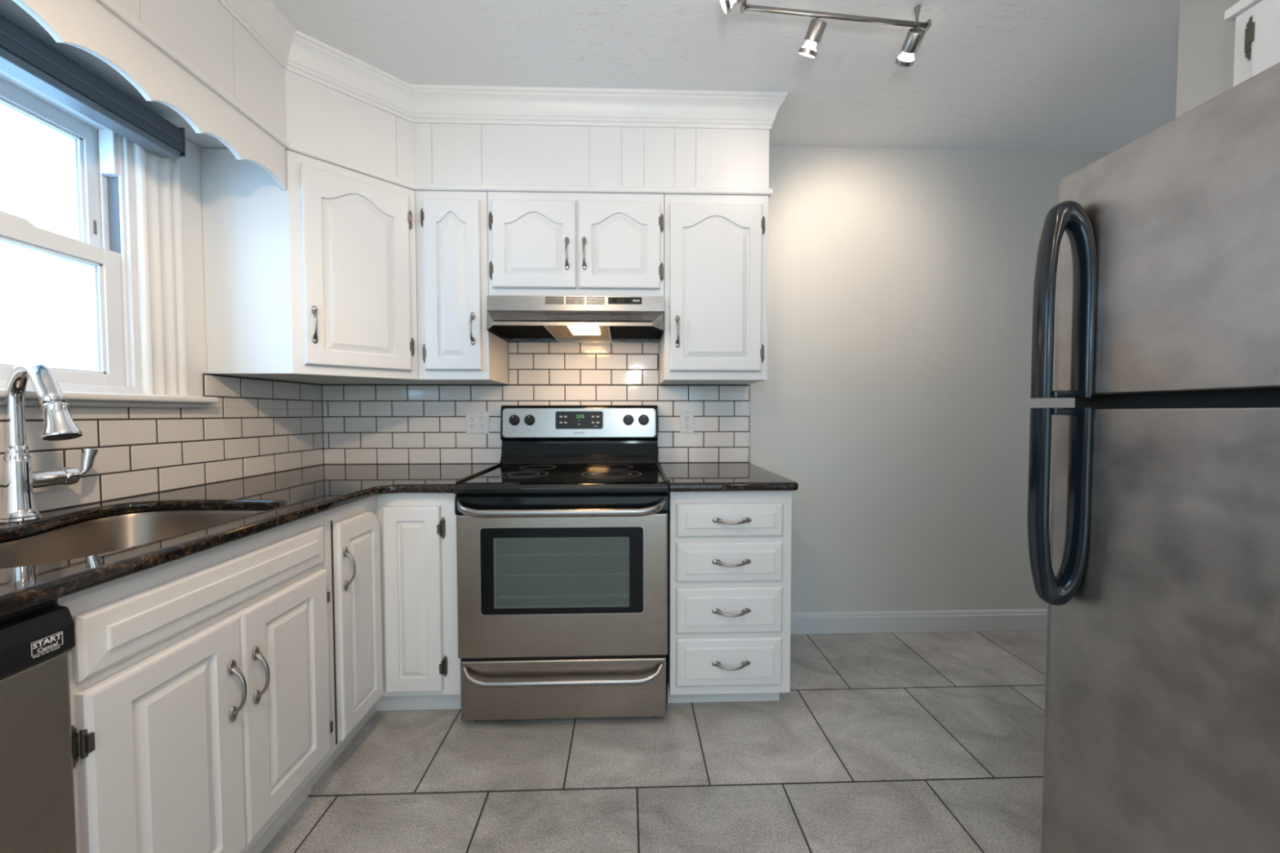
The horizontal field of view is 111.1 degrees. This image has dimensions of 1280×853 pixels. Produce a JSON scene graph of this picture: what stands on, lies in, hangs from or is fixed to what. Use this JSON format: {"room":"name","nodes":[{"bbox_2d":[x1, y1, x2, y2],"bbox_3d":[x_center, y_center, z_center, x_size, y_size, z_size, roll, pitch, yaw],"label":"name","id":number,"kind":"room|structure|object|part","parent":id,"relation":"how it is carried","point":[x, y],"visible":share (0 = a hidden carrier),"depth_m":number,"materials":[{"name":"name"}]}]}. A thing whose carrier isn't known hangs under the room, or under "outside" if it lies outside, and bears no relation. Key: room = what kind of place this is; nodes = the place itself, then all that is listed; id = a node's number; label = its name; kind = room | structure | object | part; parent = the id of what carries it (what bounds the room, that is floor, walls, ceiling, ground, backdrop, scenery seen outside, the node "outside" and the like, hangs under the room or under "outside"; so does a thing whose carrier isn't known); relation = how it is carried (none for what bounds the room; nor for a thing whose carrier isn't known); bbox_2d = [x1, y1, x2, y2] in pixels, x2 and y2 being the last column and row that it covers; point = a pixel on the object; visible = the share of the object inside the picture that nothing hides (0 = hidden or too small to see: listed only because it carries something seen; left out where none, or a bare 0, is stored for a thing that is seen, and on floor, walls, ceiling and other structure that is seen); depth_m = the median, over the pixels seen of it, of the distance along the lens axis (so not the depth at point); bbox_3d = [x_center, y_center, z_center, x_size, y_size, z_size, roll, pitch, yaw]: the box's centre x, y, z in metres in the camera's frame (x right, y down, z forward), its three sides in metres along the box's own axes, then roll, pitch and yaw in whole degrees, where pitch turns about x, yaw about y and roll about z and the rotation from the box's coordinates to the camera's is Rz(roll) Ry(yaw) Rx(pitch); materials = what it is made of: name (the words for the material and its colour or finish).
{"room":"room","nodes":[
{"label":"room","id":0,"kind":"room"},
{"bbox_2d":[0,445,42,524],"bbox_3d":[-1.451,0.133,1.026,0.062,0.176,0.062,0,2,-2],"label":"base","id":1,"kind":"object","parent":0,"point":[19,479],"depth_m":1.01,"materials":[{"name":"silver metal"}]},
{"bbox_2d":[0,137,323,513],"bbox_3d":[-1.551,-0.090,-0.097,0.126,2.455,4.500,0,2,-2],"label":"wall","id":2,"kind":"structure","parent":0,"point":[190,164],"depth_m":1.52,"materials":[{"name":"white paint"}]},
{"bbox_2d":[0,69,218,408],"bbox_3d":[-1.556,-0.501,0.940,0.178,0.908,1.197,0,2,-2],"label":"window","id":3,"kind":"structure","parent":2,"relation":"in","point":[106,180],"depth_m":1.32,"materials":[{"name":"white plastic"}]},
{"bbox_3d":[-1.607,-0.663,0.935,0.032,0.407,0.760,0,2,-2],"label":"sash","id":4,"kind":"part","parent":3,"relation":"part of","materials":[{"name":"white plastic"}]},
{"bbox_3d":[-1.561,-0.303,0.947,0.032,0.407,0.760,0,2,-2],"label":"sash","id":5,"kind":"part","parent":3,"relation":"part of","materials":[{"name":"white plastic"}]},
{"bbox_3d":[-1.585,-0.490,0.941,0.121,0.810,0.800,0,2,-2],"label":"frame","id":6,"kind":"part","parent":3,"relation":"part of","materials":[{"name":"white plastic"}]},
{"bbox_2d":[0,13,185,158],"bbox_3d":[-1.469,-0.884,0.932,0.070,0.102,0.932,0,2,-2],"label":"window shade","id":7,"kind":"object","parent":3,"relation":"attached to","point":[24,56],"visible":1,"depth_m":1.14,"materials":[{"name":"grey fabric"}]},
{"bbox_3d":[-1.496,-0.074,0.955,0.058,0.022,1.197,0,2,-2],"label":"sill","id":8,"kind":"part","parent":3,"relation":"part of","materials":[{"name":"white paint"}]},
{"bbox_3d":[-1.513,-0.520,0.942,0.024,0.870,1.040,0,2,-2],"label":"casing","id":9,"kind":"part","parent":3,"relation":"part of","materials":[{"name":"white paint"}]},
{"bbox_2d":[0,405,323,516],"bbox_3d":[-1.525,0.082,1.106,0.008,0.268,2.091,0,2,-2],"label":"wall tiles","id":10,"kind":"structure","parent":2,"relation":"attached to","point":[112,433],"depth_m":1.41,"materials":[{"name":"white tile"}]},
{"bbox_2d":[204,374,322,408],"bbox_3d":[-1.547,-0.133,1.848,0.008,0.116,0.594,0,2,-2],"label":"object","id":11,"kind":"structure","parent":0,"point":[221,386],"depth_m":1.78,"materials":[{"name":"white tile"}]},
{"bbox_2d":[0,0,722,196],"bbox_3d":[-0.472,-1.154,0.852,2.098,0.388,2.598,0,2,-2],"label":"wall","id":12,"kind":"structure","parent":0,"point":[312,108],"depth_m":1.55,"materials":[{"name":"white paint"}]},
{"bbox_2d":[12,0,285,189],"bbox_3d":[-1.232,-0.885,0.842,0.018,0.144,1.400,0,2,-2],"label":"scalloped valance","id":13,"kind":"object","parent":12,"relation":"attached to","point":[86,25],"visible":1,"depth_m":1.11,"materials":[{"name":"white paint"}]},
{"bbox_2d":[95,0,772,198],"bbox_3d":[-0.737,-0.979,1.177,1.262,0.023,3.166,1,2,37],"label":"trim","id":14,"kind":"structure","parent":12,"relation":"attached to","point":[114,8],"depth_m":1.73,"materials":[{"name":"white paint"}]},
{"bbox_2d":[112,0,768,188],"bbox_3d":[-0.745,-1.122,1.172,1.246,0.267,3.156,1,2,36],"label":"soffit","id":15,"kind":"structure","parent":12,"relation":"attached to","point":[204,33],"depth_m":1.84,"materials":[{"name":"white paint"}]},
{"bbox_2d":[217,0,787,133],"bbox_3d":[-0.707,-1.300,1.167,1.314,0.117,3.194,1,2,37],"label":"trim","id":16,"kind":"structure","parent":12,"relation":"attached to","point":[303,55],"depth_m":1.80,"materials":[{"name":"white paint"}]},
{"bbox_2d":[261,630,1046,852],"bbox_3d":[1.145,1.169,0.081,5.520,0.080,4.620,0,2,-2],"label":"floor","id":17,"kind":"structure","parent":0,"point":[887,742],"depth_m":1.40,"materials":[{"name":"grey tile"}]},
{"bbox_2d":[0,600,76,852],"bbox_3d":[-1.176,0.698,0.393,0.610,0.848,0.594,0,2,-2],"label":"dishwasher","id":18,"kind":"object","parent":17,"relation":"on","point":[37,809],"visible":1,"depth_m":0.65,"materials":[{"name":"silver metal"}]},
{"bbox_2d":[0,600,54,623],"bbox_3d":[-1.191,0.648,0.391,0.580,0.748,0.592,0,2,-2],"label":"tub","id":19,"kind":"object","parent":18,"relation":"in","point":[39,609],"depth_m":0.65,"materials":[{"name":"black plastic"}]},
{"bbox_3d":[-0.887,0.323,0.390,0.028,0.073,0.594,0,2,-2],"label":"control panel","id":20,"kind":"part","parent":18,"relation":"part of","materials":[{"name":"black plastic"}]},
{"bbox_2d":[1,510,333,852],"bbox_3d":[-1.193,0.679,0.993,0.652,0.850,0.601,0,2,-2],"label":"base cabinet","id":21,"kind":"object","parent":17,"relation":"on","point":[201,722],"visible":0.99,"depth_m":0.91,"materials":[{"name":"white paint"}]},
{"bbox_3d":[-0.904,0.698,0.857,0.020,0.540,0.284,0,2,-2],"label":"door","id":22,"kind":"part","parent":21,"relation":"part of","materials":[{"name":"white paint"}]},
{"bbox_3d":[-0.909,0.349,0.989,0.020,0.108,0.570,0,2,-2],"label":"false drawer","id":23,"kind":"part","parent":21,"relation":"part of","materials":[{"name":"white paint"}]},
{"bbox_3d":[-0.883,0.581,0.966,0.034,0.137,0.019,0,2,-2],"label":"handle","id":24,"kind":"part","parent":21,"relation":"part of","materials":[{"name":"silver metal"}]},
{"bbox_3d":[-0.884,0.582,1.028,0.034,0.137,0.019,0,2,-2],"label":"handle","id":25,"kind":"part","parent":21,"relation":"part of","materials":[{"name":"silver metal"}]},
{"bbox_3d":[-0.912,0.689,1.143,0.020,0.540,0.284,0,2,-2],"label":"door","id":26,"kind":"part","parent":21,"relation":"part of","materials":[{"name":"white paint"}]},
{"bbox_2d":[168,493,462,787],"bbox_3d":[-1.101,0.656,1.740,0.886,0.850,0.885,0,2,-2],"label":"base cabinet","id":27,"kind":"object","parent":17,"relation":"on","point":[390,560],"visible":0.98,"depth_m":1.56,"materials":[{"name":"white paint"}]},
{"bbox_2d":[0,463,498,617],"bbox_3d":[-1.079,0.233,1.121,0.882,0.031,2.096,0,2,-2],"label":"countertop","id":28,"kind":"structure","parent":27,"relation":"on","point":[291,496],"depth_m":1.19,"materials":[{"name":"brown stone"}]},
{"bbox_2d":[0,360,98,524],"bbox_3d":[-1.395,0.035,1.025,0.307,0.371,0.143,2,2,44],"label":"kitchen faucet","id":29,"kind":"object","parent":28,"relation":"on","point":[19,479],"visible":1,"depth_m":1.01,"materials":[{"name":"silver metal"}]},
{"bbox_3d":[-1.389,-0.049,1.001,0.158,0.201,0.028,0,2,17],"label":"spout","id":30,"kind":"part","parent":29,"relation":"part of","materials":[{"name":"silver metal"}]},
{"bbox_3d":[-1.455,0.094,1.152,0.030,0.072,0.052,0,2,-2],"label":"lever","id":31,"kind":"part","parent":29,"relation":"part of","materials":[{"name":"silver metal"}]},
{"bbox_2d":[0,510,264,568],"bbox_3d":[-1.203,0.330,0.989,0.483,0.156,0.578,0,2,-2],"label":"sink","id":32,"kind":"object","parent":28,"relation":"in","point":[113,533],"visible":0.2,"depth_m":1.19,"materials":[{"name":"silver metal"}]},
{"bbox_3d":[-0.894,0.439,1.356,0.034,0.137,0.019,0,2,-2],"label":"handle","id":33,"kind":"part","parent":27,"relation":"part of","materials":[{"name":"silver metal"}]},
{"bbox_3d":[-0.922,0.625,1.450,0.020,0.672,0.222,0,2,-2],"label":"door","id":34,"kind":"part","parent":27,"relation":"part of","materials":[{"name":"white paint"}]},
{"bbox_3d":[-0.814,0.621,1.577,0.200,0.672,0.020,0,2,-2],"label":"door","id":35,"kind":"part","parent":27,"relation":"part of","materials":[{"name":"white paint"}]},
{"bbox_2d":[453,404,668,721],"bbox_3d":[-0.282,0.491,1.845,0.755,1.172,0.709,0,2,-2],"label":"electric range","id":36,"kind":"object","parent":17,"relation":"on","point":[562,543],"visible":1,"depth_m":1.56,"materials":[{"name":"silver metal"}]},
{"bbox_3d":[-0.600,-0.030,2.091,0.051,0.051,0.024,0,2,-2],"label":"knob","id":37,"kind":"part","parent":36,"relation":"part of","materials":[{"name":"black plastic"}]},
{"bbox_3d":[-0.527,-0.030,2.093,0.051,0.051,0.024,0,2,-2],"label":"knob","id":38,"kind":"part","parent":36,"relation":"part of","materials":[{"name":"black plastic"}]},
{"bbox_2d":[453,462,668,494],"bbox_3d":[-0.282,0.202,1.840,0.749,0.054,0.613,0,2,-2],"label":"cooktop","id":39,"kind":"object","parent":36,"relation":"in","point":[504,477],"depth_m":1.62,"materials":[{"name":"black glass"}]},
{"bbox_3d":[-0.275,0.511,1.554,0.582,0.319,0.002,0,2,-2],"label":"window trim","id":40,"kind":"part","parent":36,"relation":"part of","materials":[{"name":"black glass"}]},
{"bbox_3d":[-0.272,0.281,1.517,0.731,0.054,0.065,0,2,-2],"label":"handle","id":41,"kind":"part","parent":36,"relation":"part of","materials":[{"name":"silver metal"}]},
{"bbox_3d":[-0.274,0.274,1.561,0.749,0.070,0.034,0,2,-2],"label":"door trim","id":42,"kind":"part","parent":36,"relation":"part of","materials":[{"name":"metal"}]},
{"bbox_3d":[-0.273,0.566,1.572,0.745,0.514,0.030,0,2,-2],"label":"oven door","id":43,"kind":"part","parent":36,"relation":"part of","materials":[{"name":"metal"}]},
{"bbox_3d":[-0.271,0.878,1.548,0.716,0.062,0.043,0,2,-2],"label":"handle","id":44,"kind":"part","parent":36,"relation":"part of","materials":[{"name":"silver metal"}]},
{"bbox_3d":[-0.272,0.940,1.584,0.731,0.215,0.030,0,2,-2],"label":"storage drawer","id":45,"kind":"part","parent":36,"relation":"part of","materials":[{"name":"metal"}]},
{"bbox_3d":[-0.292,-0.031,2.109,0.227,0.085,0.008,0,2,-2],"label":"display panel","id":46,"kind":"part","parent":36,"relation":"part of","materials":[{"name":"black plastic"}]},
{"bbox_3d":[-0.055,-0.031,2.107,0.051,0.051,0.024,0,2,-2],"label":"knob","id":47,"kind":"part","parent":36,"relation":"part of","materials":[{"name":"black plastic"}]},
{"bbox_3d":[0.018,-0.032,2.109,0.051,0.051,0.024,0,2,-2],"label":"knob","id":48,"kind":"part","parent":36,"relation":"part of","materials":[{"name":"black plastic"}]},
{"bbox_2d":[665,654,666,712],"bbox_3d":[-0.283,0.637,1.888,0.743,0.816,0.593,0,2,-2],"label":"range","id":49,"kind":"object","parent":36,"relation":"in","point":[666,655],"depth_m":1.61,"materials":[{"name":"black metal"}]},
{"bbox_2d":[666,488,791,702],"bbox_3d":[0.327,0.649,1.897,0.450,0.850,0.652,0,2,-2],"label":"base cabinet","id":50,"kind":"object","parent":17,"relation":"on","point":[729,553],"visible":0.98,"depth_m":1.61,"materials":[{"name":"white paint"}]},
{"bbox_2d":[657,462,798,491],"bbox_3d":[0.330,0.208,1.891,0.470,0.031,0.640,0,2,-2],"label":"countertop","id":51,"kind":"structure","parent":50,"relation":"on","point":[681,477],"depth_m":1.69,"materials":[{"name":"brown stone"}]},
{"bbox_3d":[0.329,0.869,1.619,0.393,0.180,0.020,0,2,-2],"label":"drawer","id":52,"kind":"part","parent":50,"relation":"part of","materials":[{"name":"white paint"}]},
{"bbox_3d":[0.329,0.675,1.613,0.393,0.171,0.020,0,2,-2],"label":"drawer","id":53,"kind":"part","parent":50,"relation":"part of","materials":[{"name":"white paint"}]},
{"bbox_3d":[0.329,0.496,1.607,0.393,0.147,0.020,0,2,-2],"label":"drawer","id":54,"kind":"part","parent":50,"relation":"part of","materials":[{"name":"white paint"}]},
{"bbox_3d":[0.329,0.342,1.603,0.393,0.123,0.020,0,2,-2],"label":"drawer","id":55,"kind":"part","parent":50,"relation":"part of","materials":[{"name":"white paint"}]},
{"bbox_3d":[0.333,0.867,1.594,0.143,0.020,0.034,0,2,-2],"label":"handle","id":56,"kind":"part","parent":50,"relation":"part of","materials":[{"name":"silver metal"}]},
{"bbox_3d":[0.333,0.673,1.588,0.143,0.020,0.034,0,2,-2],"label":"handle","id":57,"kind":"part","parent":50,"relation":"part of","materials":[{"name":"silver metal"}]},
{"bbox_3d":[0.333,0.492,1.582,0.143,0.020,0.034,0,2,-2],"label":"handle","id":58,"kind":"part","parent":50,"relation":"part of","materials":[{"name":"silver metal"}]},
{"bbox_3d":[0.333,0.340,1.578,0.143,0.020,0.034,0,2,-2],"label":"handle","id":59,"kind":"part","parent":50,"relation":"part of","materials":[{"name":"silver metal"}]},
{"bbox_2d":[1027,62,1279,852],"bbox_3d":[1.305,0.274,0.689,0.800,1.672,0.760,0,2,-2],"label":"refrigerator","id":60,"kind":"object","parent":17,"relation":"on","point":[1157,569],"visible":1,"depth_m":0.82,"materials":[{"name":"grey metal"}]},
{"bbox_3d":[0.940,0.181,0.992,0.097,0.447,0.052,1,2,22],"label":"handle","id":61,"kind":"part","parent":60,"relation":"part of","materials":[{"name":"black plastic"}]},
{"bbox_3d":[0.939,-0.280,0.977,0.097,0.433,0.052,1,2,22],"label":"handle","id":62,"kind":"part","parent":60,"relation":"part of","materials":[{"name":"black plastic"}]},
{"bbox_3d":[1.020,0.529,0.689,0.068,1.118,0.760,0,2,-2],"label":"fresh food door","id":63,"kind":"part","parent":60,"relation":"part of","materials":[{"name":"metal"}]},
{"bbox_3d":[1.019,-0.311,0.663,0.068,0.500,0.760,0,2,-2],"label":"freezer door","id":64,"kind":"part","parent":60,"relation":"part of","materials":[{"name":"metal"}]},
{"bbox_2d":[321,146,1111,612],"bbox_3d":[1.077,-0.166,2.288,5.520,2.455,0.126,0,2,-2],"label":"wall","id":65,"kind":"structure","parent":0,"point":[895,395],"depth_m":2.23,"materials":[{"name":"grey paint"}]},
{"bbox_2d":[200,148,446,384],"bbox_3d":[-1.246,-0.592,1.854,0.610,0.788,0.586,0,2,-2],"label":"upper cabinet","id":66,"kind":"object","parent":65,"relation":"attached to","point":[313,280],"visible":0.99,"depth_m":1.59,"materials":[{"name":"white paint"}]},
{"bbox_3d":[-1.172,-0.370,1.586,0.019,0.137,0.034,-2,2,-43],"label":"handle","id":67,"kind":"part","parent":66,"relation":"part of","materials":[{"name":"silver metal"}]},
{"bbox_3d":[-1.082,-0.586,1.699,0.355,0.715,0.020,-2,2,-43],"label":"door","id":68,"kind":"part","parent":66,"relation":"part of","materials":[{"name":"white paint"}]},
{"bbox_2d":[415,191,508,384],"bbox_3d":[-0.794,-0.597,1.979,0.297,0.788,0.361,0,2,-2],"label":"upper cabinet","id":69,"kind":"object","parent":65,"relation":"attached to","point":[455,346],"visible":0.99,"depth_m":1.84,"materials":[{"name":"white paint"}]},
{"bbox_3d":[-0.785,-0.592,1.841,0.232,0.707,0.020,0,2,-2],"label":"door","id":70,"kind":"part","parent":69,"relation":"part of","materials":[{"name":"white paint"}]},
{"bbox_3d":[-0.700,-0.409,1.824,0.019,0.137,0.034,0,2,-2],"label":"handle","id":71,"kind":"part","parent":69,"relation":"part of","materials":[{"name":"silver metal"}]},
{"bbox_2d":[322,385,749,463],"bbox_3d":[-0.500,-0.010,2.185,2.104,0.384,0.008,0,2,-2],"label":"wall tiles","id":72,"kind":"structure","parent":65,"relation":"attached to","point":[330,393],"depth_m":2.17,"materials":[{"name":"white tile"}]},
{"bbox_2d":[465,411,488,433],"bbox_3d":[-0.802,-0.020,2.167,0.115,0.110,0.008,0,2,-2],"label":"electrical outlet","id":73,"kind":"object","parent":72,"relation":"attached to","point":[476,422],"visible":1,"depth_m":2.17,"materials":[{"name":"white plastic"}]},
{"bbox_2d":[468,415,475,429],"bbox_3d":[-0.826,-0.020,2.165,0.033,0.071,0.003,0,2,-2],"label":"receptacle","id":74,"kind":"object","parent":73,"relation":"attached to","point":[472,419],"depth_m":2.16,"materials":[{"name":"white plastic"}]},
{"bbox_2d":[478,415,485,429],"bbox_3d":[-0.779,-0.020,2.167,0.033,0.066,0.003,0,2,-2],"label":"receptacle","id":75,"kind":"object","parent":73,"relation":"attached to","point":[482,419],"depth_m":2.17,"materials":[{"name":"white plastic"}]},
{"bbox_2d":[680,411,693,433],"bbox_3d":[0.234,-0.022,2.198,0.070,0.110,0.008,0,2,-2],"label":"electrical outlet","id":76,"kind":"object","parent":72,"relation":"attached to","point":[686,418],"visible":1,"depth_m":2.20,"materials":[{"name":"white plastic"}]},
{"bbox_2d":[683,414,690,429],"bbox_3d":[0.235,-0.022,2.196,0.033,0.071,0.003,0,2,-2],"label":"receptacle","id":77,"kind":"object","parent":76,"relation":"attached to","point":[686,418],"depth_m":2.20,"materials":[{"name":"white plastic"}]},
{"bbox_2d":[486,295,664,342],"bbox_3d":[-0.271,-0.478,1.951,0.743,0.146,0.441,0,2,-2],"label":"range hood","id":78,"kind":"object","parent":65,"relation":"attached to","point":[511,318],"visible":1,"depth_m":1.84,"materials":[{"name":"silver metal"}]},
{"bbox_3d":[-0.265,-0.421,1.958,0.267,0.010,0.420,0,2,-2],"label":"filter frame","id":79,"kind":"part","parent":78,"relation":"part of","materials":[{"name":"silver metal"}]},
{"bbox_2d":[608,297,641,304],"bbox_3d":[-0.063,-0.530,1.849,0.142,0.029,0.002,0,2,-2],"label":"switch plate","id":80,"kind":"object","parent":78,"relation":"attached to","point":[611,300],"depth_m":1.85,"materials":[{"name":"black plastic"}]},
{"bbox_2d":[487,191,663,296],"bbox_3d":[-0.273,-0.774,1.990,0.743,0.435,0.361,0,2,-2],"label":"upper cabinet","id":81,"kind":"object","parent":65,"relation":"attached to","point":[571,244],"visible":0.99,"depth_m":1.84,"materials":[{"name":"white paint"}]},
{"bbox_3d":[-0.444,-0.766,1.846,0.351,0.364,0.020,0,2,-2],"label":"door","id":82,"kind":"part","parent":81,"relation":"part of","materials":[{"name":"white paint"}]},
{"bbox_3d":[-0.305,-0.725,1.826,0.019,0.137,0.034,0,2,-2],"label":"handle","id":83,"kind":"part","parent":81,"relation":"part of","materials":[{"name":"silver metal"}]},
{"bbox_3d":[-0.233,-0.726,1.828,0.019,0.137,0.034,0,2,-2],"label":"handle","id":84,"kind":"part","parent":81,"relation":"part of","materials":[{"name":"silver metal"}]},
{"bbox_3d":[-0.087,-0.767,1.856,0.345,0.364,0.020,0,2,-2],"label":"door","id":85,"kind":"part","parent":81,"relation":"part of","materials":[{"name":"white paint"}]},
{"bbox_2d":[508,342,658,384],"bbox_3d":[-0.277,-0.382,2.180,0.740,0.344,0.008,0,2,-2],"label":"wall tiles","id":86,"kind":"structure","parent":65,"relation":"attached to","point":[515,361],"depth_m":2.18,"materials":[{"name":"white tile"}]},
{"bbox_2d":[659,194,768,384],"bbox_3d":[0.324,-0.599,2.013,0.446,0.788,0.361,0,2,-2],"label":"upper cabinet","id":87,"kind":"object","parent":65,"relation":"attached to","point":[716,246],"visible":1,"depth_m":1.87,"materials":[{"name":"white paint"}]},
{"bbox_3d":[0.160,-0.403,1.850,0.019,0.137,0.034,0,2,-2],"label":"handle","id":88,"kind":"part","parent":87,"relation":"part of","materials":[{"name":"silver metal"}]},
{"bbox_2d":[790,608,1047,634],"bbox_3d":[2.190,1.006,2.292,3.300,0.108,0.014,0,2,-2],"label":"baseboard","id":89,"kind":"structure","parent":65,"relation":"attached to","point":[1003,620],"depth_m":2.26,"materials":[{"name":"grey paint"}]},
{"bbox_2d":[271,0,1179,151],"bbox_3d":[1.142,-1.365,0.004,5.520,0.080,4.620,0,2,-2],"label":"ceiling","id":90,"kind":"structure","parent":0,"point":[1024,75],"depth_m":1.62,"materials":[{"name":"white paint"}]},
{"bbox_2d":[720,0,931,66],"bbox_3d":[0.554,-1.283,1.366,0.789,0.166,0.252,-1,2,-28],"label":"track light","id":91,"kind":"object","parent":90,"relation":"attached to","point":[816,28],"visible":1,"depth_m":1.41,"materials":[{"name":"silver metal"}]},
{"bbox_3d":[0.259,-1.248,1.284,0.042,0.051,0.054,0,2,-2],"label":"bulb","id":92,"kind":"part","parent":91,"relation":"part of","materials":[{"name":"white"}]},
{"bbox_3d":[0.551,-1.234,1.435,0.054,0.046,0.050,0,2,-2],"label":"bulb","id":93,"kind":"part","parent":91,"relation":"part of","materials":[{"name":"white glass"}]},
{"bbox_3d":[0.900,-1.247,1.482,0.056,0.050,0.044,0,2,-2],"label":"bulb","id":94,"kind":"part","parent":91,"relation":"part of","materials":[{"name":"white glass"}]},
{"bbox_2d":[1175,0,1239,117],"bbox_3d":[1.827,-0.085,-0.407,0.120,2.455,3.680,0,2,-2],"label":"wall","id":95,"kind":"structure","parent":0,"point":[1206,41],"depth_m":1.33,"materials":[{"name":"grey paint"}]},
{"bbox_2d":[1233,0,1279,86],"bbox_3d":[1.547,-0.811,0.653,0.372,0.283,0.780,0,2,-2],"label":"upper cabinet","id":96,"kind":"object","parent":95,"relation":"attached to","point":[1257,28],"visible":0.45,"depth_m":0.98,"materials":[{"name":"white paint"}]},
{"bbox_3d":[1.398,-0.818,0.827,0.020,0.225,0.345,0,2,-2],"label":"door","id":97,"kind":"part","parent":96,"relation":"part of","materials":[{"name":"white paint"}]},
{"bbox_3d":[1.576,-1.150,0.643,0.314,0.388,0.778,0,2,-2],"label":"wall","id":98,"kind":"structure","parent":0,"visible":0},
{"bbox_2d":[1224,0,1261,20],"bbox_3d":[1.567,-0.966,0.655,0.331,0.022,0.792,0,2,-2],"label":"trim","id":99,"kind":"structure","parent":98,"relation":"attached to","point":[1230,14],"depth_m":1.02,"materials":[{"name":"white paint"}]}
]}

